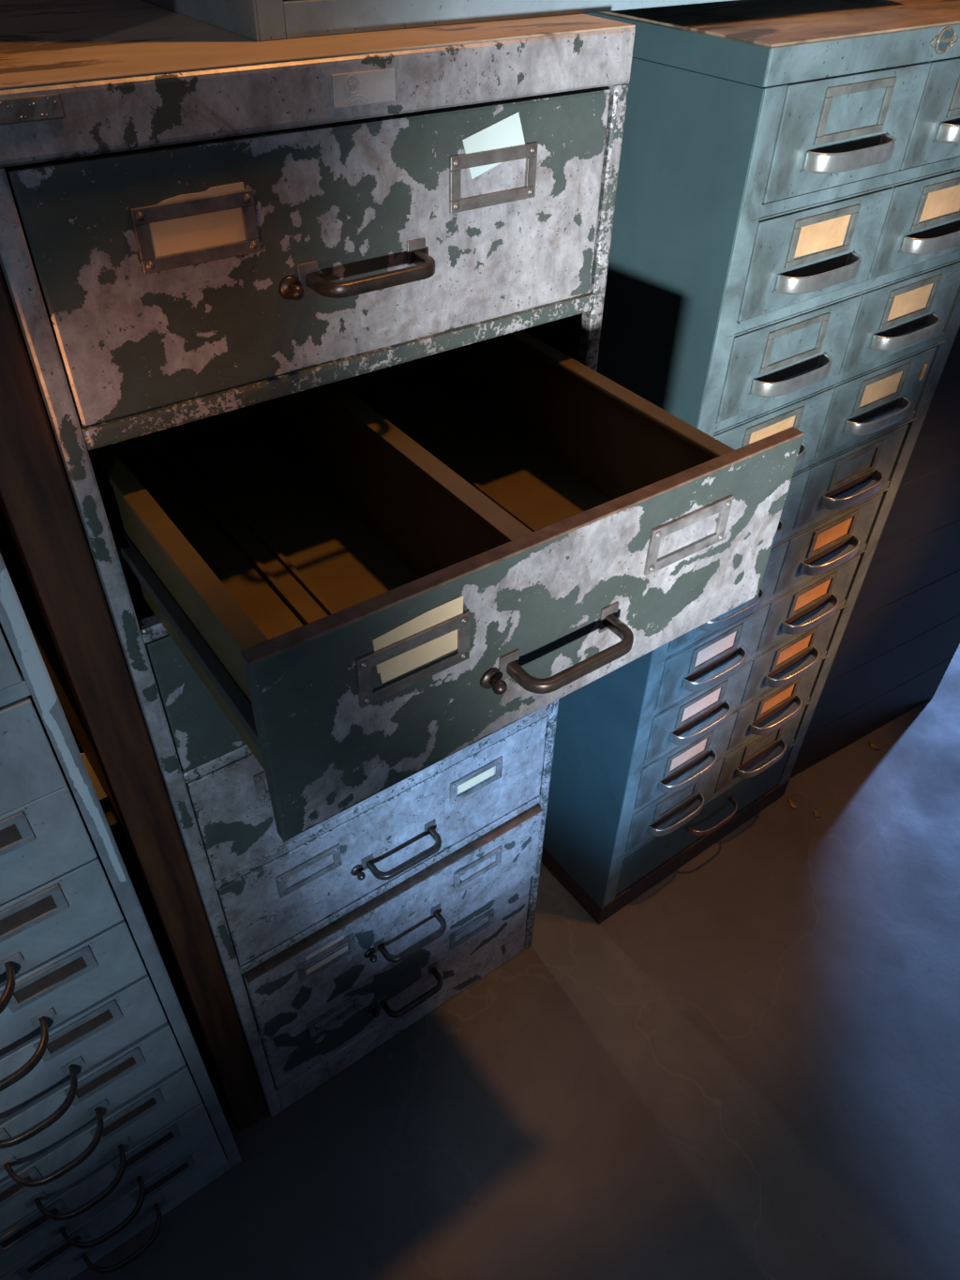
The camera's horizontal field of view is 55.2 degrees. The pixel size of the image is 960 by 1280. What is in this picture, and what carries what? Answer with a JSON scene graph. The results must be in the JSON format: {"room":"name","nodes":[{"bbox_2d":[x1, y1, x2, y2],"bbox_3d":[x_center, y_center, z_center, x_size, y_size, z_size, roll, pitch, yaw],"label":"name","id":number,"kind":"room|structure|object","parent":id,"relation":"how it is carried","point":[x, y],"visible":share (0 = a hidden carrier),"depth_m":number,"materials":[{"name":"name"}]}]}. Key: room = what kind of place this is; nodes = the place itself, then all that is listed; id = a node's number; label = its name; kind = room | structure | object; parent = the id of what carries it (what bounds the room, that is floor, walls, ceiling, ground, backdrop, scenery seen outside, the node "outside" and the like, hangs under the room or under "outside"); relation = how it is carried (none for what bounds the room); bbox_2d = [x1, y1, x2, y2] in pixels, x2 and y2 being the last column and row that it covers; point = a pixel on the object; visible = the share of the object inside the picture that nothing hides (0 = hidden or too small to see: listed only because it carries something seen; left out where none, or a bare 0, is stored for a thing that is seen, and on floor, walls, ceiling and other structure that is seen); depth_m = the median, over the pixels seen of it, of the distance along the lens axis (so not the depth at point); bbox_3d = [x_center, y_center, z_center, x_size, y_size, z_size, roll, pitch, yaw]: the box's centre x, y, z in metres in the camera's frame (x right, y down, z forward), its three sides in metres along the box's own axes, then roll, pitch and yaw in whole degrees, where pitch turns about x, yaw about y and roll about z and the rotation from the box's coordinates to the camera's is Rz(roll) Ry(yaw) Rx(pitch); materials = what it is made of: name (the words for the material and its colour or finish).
{"room":"file storage room","nodes":[
{"label":"file storage room","id":0,"kind":"room"},
{"bbox_2d":[70,644,959,1279],"bbox_3d":[0.885,0.706,1.427,7.200,0.050,5.100,-25,48,-27],"label":"floor","id":1,"kind":"structure","parent":0,"point":[749,1068],"depth_m":1.38,"materials":[{"name":"concrete"}]},
{"bbox_2d":[0,553,241,1279],"bbox_3d":[-0.532,0.240,0.871,0.330,1.320,0.344,-25,48,-27],"label":"cabinet","id":2,"kind":"object","parent":1,"relation":"on","point":[106,1127],"visible":1,"depth_m":0.93,"materials":[{"name":"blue metal"}]},
{"bbox_2d":[0,271,268,1131],"bbox_3d":[-0.399,-0.352,0.579,0.056,2.600,0.322,-25,48,-27],"label":"wooden panel","id":3,"kind":"object","parent":1,"relation":"on","point":[45,552],"depth_m":0.78,"materials":[{"name":"brown wood"}]},
{"bbox_2d":[0,0,804,1117],"bbox_3d":[-0.186,0.032,1.118,0.486,1.320,0.883,-25,48,-27],"label":"filing cabinet","id":4,"kind":"object","parent":1,"relation":"on","point":[282,448],"visible":1,"depth_m":0.69,"materials":[{"name":"metal"}]},
{"bbox_2d":[148,207,245,257],"bbox_3d":[-0.181,-0.263,0.590,0.065,0.026,0.001,-25,48,-27],"label":"paper label","id":5,"kind":"object","parent":4,"relation":"in","point":[203,231],"visible":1,"depth_m":0.59,"materials":[{"name":"beige paper"}]},
{"bbox_2d":[157,181,244,204],"bbox_3d":[-0.180,-0.273,0.584,0.066,0.025,0.001,-25,48,-27],"label":"paper label","id":6,"kind":"object","parent":4,"relation":"in","point":[236,187],"visible":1,"depth_m":0.58,"materials":[{"name":"beige paper"}]},
{"bbox_2d":[305,934,344,960],"bbox_3d":[-0.195,0.391,1.155,0.054,0.021,0.001,-25,48,-27],"label":"paper label","id":7,"kind":"object","parent":4,"relation":"in","point":[340,938],"visible":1,"depth_m":1.15,"materials":[{"name":"beige paper"}]},
{"bbox_2d":[305,945,347,974],"bbox_3d":[-0.195,0.410,1.172,0.060,0.018,0.001,-25,48,-27],"label":"paper label","id":8,"kind":"object","parent":4,"relation":"in","point":[344,949],"visible":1,"depth_m":1.17,"materials":[{"name":"white paper"}]},
{"bbox_2d":[89,335,714,803],"bbox_3d":[-0.093,-0.155,0.796,0.450,0.140,0.504,-25,48,-27],"label":"drawer","id":9,"kind":"object","parent":4,"relation":"on","point":[272,541],"depth_m":0.72,"materials":[{"name":"metal"}]},
{"bbox_2d":[377,629,457,683],"bbox_3d":[-0.035,0.008,0.563,0.062,0.019,0.001,-25,48,-27],"label":"paper label","id":10,"kind":"object","parent":4,"relation":"in","point":[393,668],"visible":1,"depth_m":0.56,"materials":[{"name":"beige paper"}]},
{"bbox_2d":[372,595,463,673],"bbox_3d":[-0.036,-0.003,0.553,0.064,0.032,0.001,-25,48,-27],"label":"paper label","id":11,"kind":"object","parent":4,"relation":"in","point":[453,608],"visible":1,"depth_m":0.55,"materials":[{"name":"beige paper"}]},
{"bbox_2d":[142,0,734,41],"bbox_3d":[0.027,-0.794,0.761,0.720,0.400,0.420,-25,48,-27],"label":"metal box","id":12,"kind":"object","parent":4,"relation":"on","point":[255,20],"visible":1,"depth_m":0.65,"materials":[{"name":"grey metal"}]},
{"bbox_2d":[457,767,494,794],"bbox_3d":[-0.005,0.175,1.159,0.056,0.021,0.001,-25,48,-27],"label":"paper label","id":13,"kind":"object","parent":4,"relation":"on","point":[484,775],"visible":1,"depth_m":1.16,"materials":[{"name":"white paper"}]},
{"bbox_2d":[462,111,525,179],"bbox_3d":[0.011,-0.367,0.682,0.059,0.040,0.001,-25,48,-27],"label":"paper label","id":14,"kind":"object","parent":4,"relation":"on","point":[507,132],"visible":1,"depth_m":0.68,"materials":[{"name":"white paper"}]},
{"bbox_2d":[541,0,959,924],"bbox_3d":[0.250,-0.241,1.455,0.496,1.304,0.632,-25,48,-27],"label":"cabinet","id":15,"kind":"object","parent":1,"relation":"on","point":[748,125],"visible":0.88,"depth_m":0.99,"materials":[{"name":"teal metal"}]},
{"bbox_2d":[669,738,707,770],"bbox_3d":[0.324,0.177,1.425,0.077,0.030,0.001,-25,48,-27],"label":"label card","id":16,"kind":"object","parent":15,"relation":"in","point":[700,746],"visible":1,"depth_m":1.43,"materials":[{"name":"white paper"}]},
{"bbox_2d":[681,688,721,722],"bbox_3d":[0.326,0.094,1.352,0.077,0.030,0.001,-25,48,-27],"label":"label card","id":17,"kind":"object","parent":15,"relation":"in","point":[709,700],"visible":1,"depth_m":1.35,"materials":[{"name":"white paper"}]},
{"bbox_2d":[694,631,737,666],"bbox_3d":[0.329,0.011,1.279,0.077,0.030,0.001,-25,48,-27],"label":"label card","id":18,"kind":"object","parent":15,"relation":"in","point":[723,644],"visible":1,"depth_m":1.28,"materials":[{"name":"white paper"}]},
{"bbox_2d":[749,415,796,444],"bbox_3d":[0.336,-0.238,1.059,0.077,0.030,0.001,-25,48,-27],"label":"label card","id":19,"kind":"object","parent":15,"relation":"in","point":[788,423],"visible":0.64,"depth_m":1.05,"materials":[{"name":"beige paper"}]},
{"bbox_2d":[760,684,794,714],"bbox_3d":[0.493,0.097,1.521,0.077,0.030,0.001,-25,48,-27],"label":"label card","id":20,"kind":"object","parent":15,"relation":"in","point":[787,693],"visible":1,"depth_m":1.52,"materials":[{"name":"orange paper"}]},
{"bbox_2d":[776,633,812,664],"bbox_3d":[0.496,0.014,1.448,0.077,0.030,0.001,-25,48,-27],"label":"label card","id":21,"kind":"object","parent":15,"relation":"in","point":[803,644],"visible":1,"depth_m":1.45,"materials":[{"name":"orange paper"}]},
{"bbox_2d":[794,579,830,610],"bbox_3d":[0.498,-0.069,1.375,0.077,0.030,0.001,-25,48,-27],"label":"label card","id":22,"kind":"object","parent":15,"relation":"in","point":[820,590],"visible":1,"depth_m":1.38,"materials":[{"name":"paper"}]},
{"bbox_2d":[794,213,851,257],"bbox_3d":[0.341,-0.403,0.913,0.078,0.032,0.001,-25,48,-27],"label":"label card","id":23,"kind":"object","parent":15,"relation":"in","point":[830,233],"visible":1,"depth_m":0.91,"materials":[{"name":"beige paper"}]},
{"bbox_2d":[813,517,852,551],"bbox_3d":[0.500,-0.151,1.302,0.077,0.030,0.001,-25,48,-27],"label":"label card","id":24,"kind":"object","parent":15,"relation":"in","point":[831,534],"visible":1,"depth_m":1.30,"materials":[{"name":"paper"}]},
{"bbox_2d":[859,371,903,406],"bbox_3d":[0.505,-0.317,1.156,0.077,0.030,0.001,-25,48,-27],"label":"label card","id":25,"kind":"object","parent":15,"relation":"in","point":[886,386],"visible":1,"depth_m":1.16,"materials":[{"name":"beige paper"}]},
{"bbox_2d":[888,283,933,320],"bbox_3d":[0.508,-0.400,1.083,0.077,0.030,0.001,-25,48,-27],"label":"label card","id":26,"kind":"object","parent":15,"relation":"in","point":[916,299],"visible":1,"depth_m":1.08,"materials":[{"name":"beige paper"}]},
{"bbox_2d":[919,184,959,221],"bbox_3d":[0.510,-0.482,1.010,0.077,0.030,0.001,-25,48,-27],"label":"label card","id":27,"kind":"object","parent":15,"relation":"in","point":[946,201],"visible":1,"depth_m":1.01,"materials":[{"name":"beige paper"}]},
{"bbox_2d":[788,798,797,809],"bbox_3d":[0.614,0.322,1.811,0.008,0.005,0.028,-7,42,-10],"label":"dry leaf","id":28,"kind":"object","parent":1,"relation":"on","point":[790,802],"visible":1,"depth_m":1.81,"materials":[{"name":"brown plant"}]},
{"bbox_2d":[813,810,821,817],"bbox_3d":[0.659,0.340,1.792,0.011,0.005,0.014,7,42,6],"label":"dry leaf","id":29,"kind":"object","parent":1,"relation":"on","point":[816,813],"visible":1,"depth_m":1.79,"materials":[{"name":"brown plant"}]},
{"bbox_2d":[789,327,959,778],"bbox_3d":[0.670,-0.439,1.682,0.495,1.320,0.550,-22,47,-24],"label":"cabinet","id":30,"kind":"object","parent":1,"relation":"on","point":[901,637],"visible":0.18,"depth_m":1.67,"materials":[{"name":"blue metal"}]},
{"bbox_2d":[869,739,885,750],"bbox_3d":[0.831,0.224,1.929,0.036,0.005,0.016,34,51,31],"label":"dry leaf","id":31,"kind":"object","parent":1,"relation":"on","point":[872,745],"visible":1,"depth_m":1.93,"materials":[{"name":"brown plant"}]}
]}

